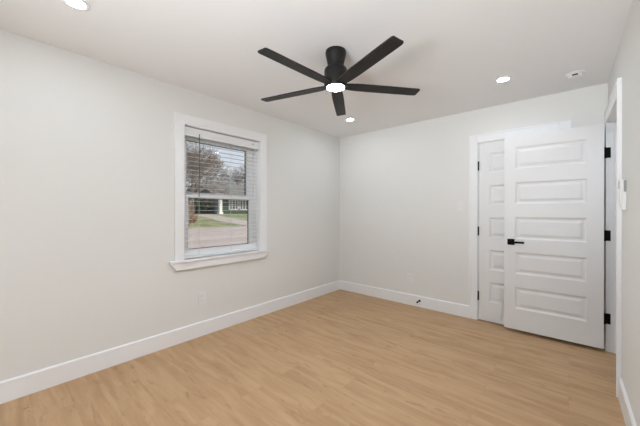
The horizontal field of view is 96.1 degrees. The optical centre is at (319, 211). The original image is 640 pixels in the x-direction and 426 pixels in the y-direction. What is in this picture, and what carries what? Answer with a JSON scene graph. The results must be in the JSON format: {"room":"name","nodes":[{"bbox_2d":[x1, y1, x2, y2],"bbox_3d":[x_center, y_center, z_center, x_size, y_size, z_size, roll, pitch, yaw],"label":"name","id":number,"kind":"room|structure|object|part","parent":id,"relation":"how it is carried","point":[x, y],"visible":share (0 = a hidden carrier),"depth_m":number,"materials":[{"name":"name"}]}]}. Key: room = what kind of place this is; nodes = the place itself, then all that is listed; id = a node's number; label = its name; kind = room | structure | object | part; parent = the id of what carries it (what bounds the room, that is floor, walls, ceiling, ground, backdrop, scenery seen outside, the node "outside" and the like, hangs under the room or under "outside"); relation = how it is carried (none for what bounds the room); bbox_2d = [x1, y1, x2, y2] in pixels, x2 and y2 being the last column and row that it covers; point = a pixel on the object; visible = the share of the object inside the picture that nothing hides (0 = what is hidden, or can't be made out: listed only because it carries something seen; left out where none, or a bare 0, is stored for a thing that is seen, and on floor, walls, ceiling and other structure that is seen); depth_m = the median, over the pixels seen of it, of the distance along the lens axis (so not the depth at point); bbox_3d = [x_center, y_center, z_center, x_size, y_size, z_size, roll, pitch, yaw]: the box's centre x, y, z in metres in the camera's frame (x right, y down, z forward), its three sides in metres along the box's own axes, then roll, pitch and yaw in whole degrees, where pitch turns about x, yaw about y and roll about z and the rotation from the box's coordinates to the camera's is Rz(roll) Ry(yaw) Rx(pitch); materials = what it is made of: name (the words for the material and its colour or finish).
{"room":"empty bedroom","nodes":[
{"label":"empty bedroom","id":0,"kind":"room"},
{"bbox_2d":[0,29,339,380],"bbox_3d":[-1.787,0.034,2.350,0.160,2.446,6.255,0,0,41],"label":"wall","id":1,"kind":"structure","parent":0,"point":[87,144],"depth_m":2.33,"materials":[{"name":"paint"}]},
{"bbox_2d":[0,280,339,403],"bbox_3d":[-1.679,1.185,2.344,0.015,0.143,6.120,0,0,41],"label":"baseboard","id":2,"kind":"structure","parent":1,"relation":"attached to","point":[17,387],"depth_m":2.45,"materials":[{"name":"white paint"}]},
{"bbox_2d":[199,292,205,304],"bbox_3d":[-1.192,0.880,2.910,0.009,0.116,0.072,0,0,41],"label":"wall outlet","id":3,"kind":"object","parent":1,"relation":"attached to","point":[202,296],"visible":1,"depth_m":2.91,"materials":[{"name":"white plastic"}]},
{"bbox_2d":[169,249,269,270],"bbox_3d":[-1.051,0.514,3.132,0.162,0.093,1.162,0,0,41],"label":"trim","id":4,"kind":"structure","parent":1,"relation":"attached to","point":[197,262],"depth_m":3.00,"materials":[{"name":"white paint"}]},
{"bbox_2d":[184,135,255,255],"bbox_3d":[-1.091,-0.188,3.175,0.083,1.297,0.897,0,0,41],"label":"window","id":5,"kind":"structure","parent":1,"relation":"in","point":[251,203],"depth_m":3.32,"materials":[{"name":"white plastic"}]},
{"bbox_3d":[-1.100,-0.462,3.183,0.030,0.659,0.837,0,0,41],"label":"sash","id":6,"kind":"part","parent":5,"relation":"part of","materials":[{"name":"white plastic"}]},
{"bbox_3d":[-1.074,0.119,3.160,0.037,0.623,0.827,0,0,41],"label":"sash","id":7,"kind":"part","parent":5,"relation":"part of","materials":[{"name":"white plastic"}]},
{"bbox_2d":[184,126,258,258],"bbox_3d":[-1.042,-0.180,3.133,0.069,1.288,0.883,0,0,41],"label":"window blind","id":8,"kind":"object","parent":5,"relation":"attached to","point":[189,131],"visible":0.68,"depth_m":3.08,"materials":[{"name":"white plastic"}]},
{"bbox_3d":[-1.232,-0.162,2.924,0.031,1.220,0.002,0,0,41],"label":"ladder cord","id":9,"kind":"part","parent":8,"relation":"part of","materials":[{"name":"white fabric"}]},
{"bbox_3d":[-1.048,0.453,3.137,0.052,0.022,0.875,0,0,41],"label":"rail","id":10,"kind":"part","parent":8,"relation":"part of","materials":[{"name":"white plastic"}]},
{"bbox_3d":[-0.989,-0.162,3.204,0.031,1.220,0.002,0,0,41],"label":"ladder cord","id":11,"kind":"part","parent":8,"relation":"part of","materials":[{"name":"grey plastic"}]},
{"bbox_2d":[174,112,266,260],"bbox_3d":[-1.031,-0.229,3.129,0.078,1.405,1.084,0,0,41],"label":"trim","id":12,"kind":"structure","parent":1,"relation":"attached to","point":[181,120],"depth_m":2.90,"materials":[{"name":"white paint"}]},
{"bbox_2d":[0,289,625,425],"bbox_3d":[0.153,1.320,1.264,4.519,0.120,7.155,0,0,41],"label":"floor","id":13,"kind":"structure","parent":0,"point":[339,357],"depth_m":2.13,"materials":[{"name":"brown wood"}]},
{"bbox_2d":[0,0,632,137],"bbox_3d":[0.158,-1.261,1.264,4.519,0.150,7.155,0,0,41],"label":"ceiling","id":14,"kind":"structure","parent":0,"point":[454,52],"depth_m":2.05,"materials":[{"name":"paint"}]},
{"bbox_2d":[62,0,89,10],"bbox_3d":[-1.394,-1.186,1.643,0.128,0.005,0.128,0,0,41],"label":"recessed light","id":15,"kind":"object","parent":14,"relation":"in","point":[81,5],"visible":1,"depth_m":1.65,"materials":[{"name":"white plastic"}]},
{"bbox_2d":[258,36,419,115],"bbox_3d":[0.081,-1.050,2.109,1.272,0.272,1.230,0,0,41],"label":"ceiling fan","id":16,"kind":"object","parent":14,"relation":"hanging from","point":[336,77],"visible":1,"depth_m":2.06,"materials":[{"name":"black metal"}]},
{"bbox_3d":[-0.214,-0.931,2.296,0.582,0.019,0.094,0,0,26],"label":"blade","id":17,"kind":"part","parent":16,"relation":"part of","materials":[{"name":"black wood"}]},
{"bbox_3d":[-0.138,-0.931,1.871,0.094,0.019,0.582,0,0,44],"label":"blade","id":18,"kind":"part","parent":16,"relation":"part of","materials":[{"name":"black wood"}]},
{"bbox_3d":[0.167,-0.931,2.499,0.094,0.019,0.582,0,0,8],"label":"blade","id":19,"kind":"part","parent":16,"relation":"part of","materials":[{"name":"black wood"}]},
{"bbox_3d":[0.289,-0.930,1.812,0.094,0.019,0.582,0,0,-28],"label":"blade","id":20,"kind":"part","parent":16,"relation":"part of","materials":[{"name":"black wood"}]},
{"bbox_3d":[0.478,-0.930,2.200,0.582,0.019,0.094,0,0,-10],"label":"blade","id":21,"kind":"part","parent":16,"relation":"part of","materials":[{"name":"black wood"}]},
{"bbox_2d":[495,76,511,82],"bbox_3d":[1.645,-1.181,2.586,0.128,0.005,0.128,0,0,41],"label":"recessed light","id":22,"kind":"object","parent":14,"relation":"in","point":[505,78],"visible":1,"depth_m":2.58,"materials":[{"name":"white plastic"}]},
{"bbox_2d":[565,70,584,79],"bbox_3d":[2.194,-1.163,2.476,0.132,0.037,0.132,0,0,41],"label":"smoke detector","id":23,"kind":"object","parent":14,"relation":"attached to","point":[577,74],"visible":1,"depth_m":2.45,"materials":[{"name":"white plastic"}]},
{"bbox_2d":[340,83,607,331],"bbox_3d":[1.909,0.041,3.367,4.419,2.446,0.120,0,0,41],"label":"wall","id":24,"kind":"structure","parent":0,"point":[401,187],"depth_m":3.78,"materials":[{"name":"paint"}]},
{"bbox_2d":[457,201,463,209],"bbox_3d":[1.691,-0.069,3.464,0.074,0.116,0.018,0,0,41],"label":"light switch","id":25,"kind":"object","parent":24,"relation":"attached to","point":[460,204],"visible":1,"depth_m":3.47,"materials":[{"name":"white plastic"}]},
{"bbox_2d":[340,280,604,347],"bbox_3d":[1.482,1.191,3.645,3.063,0.143,0.015,0,0,41],"label":"baseboard","id":26,"kind":"structure","parent":24,"relation":"attached to","point":[457,309],"depth_m":3.87,"materials":[{"name":"white paint"}]},
{"bbox_2d":[477,140,503,324],"bbox_3d":[2.114,0.236,3.116,0.721,2.036,0.052,0,0,41],"label":"door","id":27,"kind":"structure","parent":24,"relation":"in","point":[490,295],"depth_m":3.26,"materials":[{"name":"white paint"}]},
{"bbox_2d":[469,120,571,319],"bbox_3d":[2.144,0.189,3.147,0.911,2.150,0.144,0,0,41],"label":"trim","id":28,"kind":"structure","parent":24,"relation":"attached to","point":[475,140],"depth_m":3.35,"materials":[{"name":"white paint"}]},
{"bbox_2d":[608,0,639,425],"bbox_3d":[0.646,0.038,0.244,0.120,2.446,6.255,0,0,41],"label":"wall","id":29,"kind":"structure","parent":0,"point":[626,65],"depth_m":1.66,"materials":[{"name":"paint"}]},
{"bbox_2d":[504,124,610,348],"bbox_3d":[2.274,0.224,2.811,0.805,2.012,0.135,0,0,41],"label":"door","id":30,"kind":"structure","parent":29,"relation":"in","point":[555,235],"depth_m":2.78,"materials":[{"name":"white paint"}]},
{"bbox_3d":[2.002,0.322,3.017,0.062,0.062,0.009,0,0,41],"label":"handle","id":31,"kind":"part","parent":30,"relation":"part of","materials":[{"name":"black metal"}]},
{"bbox_3d":[2.026,0.322,2.963,0.130,0.022,0.041,0,0,41],"label":"lever","id":32,"kind":"part","parent":30,"relation":"part of","materials":[{"name":"black metal"}]},
{"bbox_2d":[604,77,621,396],"bbox_3d":[2.376,0.180,2.261,0.145,2.168,0.939,0,0,41],"label":"trim","id":33,"kind":"structure","parent":29,"relation":"attached to","point":[613,112],"depth_m":2.56,"materials":[{"name":"white paint"}]},
{"bbox_2d":[618,179,626,209],"bbox_3d":[1.900,-0.103,1.808,0.032,0.190,0.050,0,0,41],"label":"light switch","id":34,"kind":"object","parent":29,"relation":"attached to","point":[622,183],"visible":1,"depth_m":1.79,"materials":[{"name":"white plastic"}]},
{"bbox_2d":[618,378,636,425],"bbox_3d":[0.328,1.189,-0.018,0.015,0.143,5.175,0,0,41],"label":"baseboard","id":35,"kind":"structure","parent":29,"relation":"attached to","point":[626,409],"depth_m":1.73,"materials":[{"name":"white paint"}]},
{"label":"outside","id":36,"kind":"structure","parent":0,"visible":0},
{"bbox_2d":[188,214,246,228],"bbox_3d":[-28.264,0.694,90.585,118.700,1.570,220.000,0,0,41],"label":"lawn","id":37,"kind":"structure","parent":36,"point":[207,222],"depth_m":26.29,"materials":[{"name":"green plant"}]},
{"bbox_2d":[186,192,197,211],"bbox_3d":[-15.418,-0.908,33.382,2.279,2.614,2.336,0,0,41],"label":"shrub","id":38,"kind":"object","parent":37,"relation":"on","point":[195,203],"visible":0.06,"depth_m":33.41,"materials":[{"name":"green plant"}]},
{"bbox_2d":[189,212,197,223],"bbox_3d":[-11.120,0.576,24.623,1.232,1.114,1.213,0,0,41],"label":"shrub","id":39,"kind":"object","parent":37,"relation":"on","point":[193,217],"visible":0.56,"depth_m":24.41,"materials":[{"name":"beige plant"}]},
{"bbox_2d":[197,199,208,213],"bbox_3d":[-14.351,-0.662,35.246,1.496,2.118,1.452,0,0,41],"label":"shrub","id":40,"kind":"object","parent":37,"relation":"on","point":[203,208],"visible":0.75,"depth_m":34.91,"materials":[{"name":"green plant"}]},
{"bbox_2d":[186,166,220,185],"bbox_3d":[-19.072,-4.054,45.393,6.814,8.747,6.921,0,0,-24],"label":"bare tree","id":41,"kind":"object","parent":37,"relation":"on","point":[188,177],"visible":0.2,"depth_m":46.28,"materials":[{"name":"grey plant"}]},
{"bbox_2d":[186,147,226,212],"bbox_3d":[-12.942,-3.076,29.624,6.252,7.705,6.668,0,0,-7],"label":"bare tree","id":42,"kind":"object","parent":37,"relation":"on","point":[194,186],"visible":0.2,"depth_m":29.36,"materials":[{"name":"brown plant"}]},
{"bbox_2d":[186,143,231,225],"bbox_3d":[-10.146,-2.265,23.889,5.575,6.986,8.147,0,0,-15],"label":"bare tree","id":43,"kind":"object","parent":37,"relation":"on","point":[192,158],"visible":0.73,"depth_m":23.09,"materials":[{"name":"grey plant"}]},
{"bbox_2d":[186,181,246,213],"bbox_3d":[-13.890,-1.780,40.524,10.350,4.270,26.100,0,0,41],"label":"house","id":44,"kind":"structure","parent":37,"relation":"on","point":[238,190],"depth_m":37.47,"materials":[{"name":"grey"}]},
{"bbox_3d":[-12.685,-0.678,36.074,0.080,2.030,1.050,0,0,41],"label":"door","id":45,"kind":"part","parent":44,"relation":"part of","materials":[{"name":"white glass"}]},
{"bbox_3d":[-10.269,-0.829,38.843,0.070,1.200,1.300,0,0,41],"label":"pane","id":46,"kind":"part","parent":44,"relation":"part of","materials":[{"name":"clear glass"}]},
{"bbox_2d":[205,173,240,184],"bbox_3d":[-21.141,-4.537,60.193,9.265,9.524,9.730,0,0,-34],"label":"bare tree","id":47,"kind":"object","parent":37,"relation":"on","point":[225,181],"visible":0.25,"depth_m":59.96,"materials":[{"name":"grey plant"}]},
{"bbox_2d":[223,165,243,184],"bbox_3d":[-13.763,-4.058,50.516,5.116,8.776,5.891,0,0,33],"label":"bare tree","id":48,"kind":"object","parent":37,"relation":"on","point":[234,175],"visible":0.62,"depth_m":49.99,"materials":[{"name":"grey plant"}]},
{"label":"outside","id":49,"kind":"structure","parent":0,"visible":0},
{"bbox_2d":[197,215,246,225],"bbox_3d":[-8.645,0.882,29.897,9.600,0.905,4.600,0,0,41],"label":"driveway","id":50,"kind":"structure","parent":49,"point":[213,217],"depth_m":29.28,"materials":[{"name":"concrete"}]},
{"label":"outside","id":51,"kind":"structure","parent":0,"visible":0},
{"bbox_2d":[188,226,246,248],"bbox_3d":[-0.697,1.514,20.438,14.800,0.390,90.000,0,0,41],"label":"street","id":52,"kind":"structure","parent":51,"point":[222,232],"depth_m":15.60,"materials":[{"name":"grey asphalt"}]}
]}

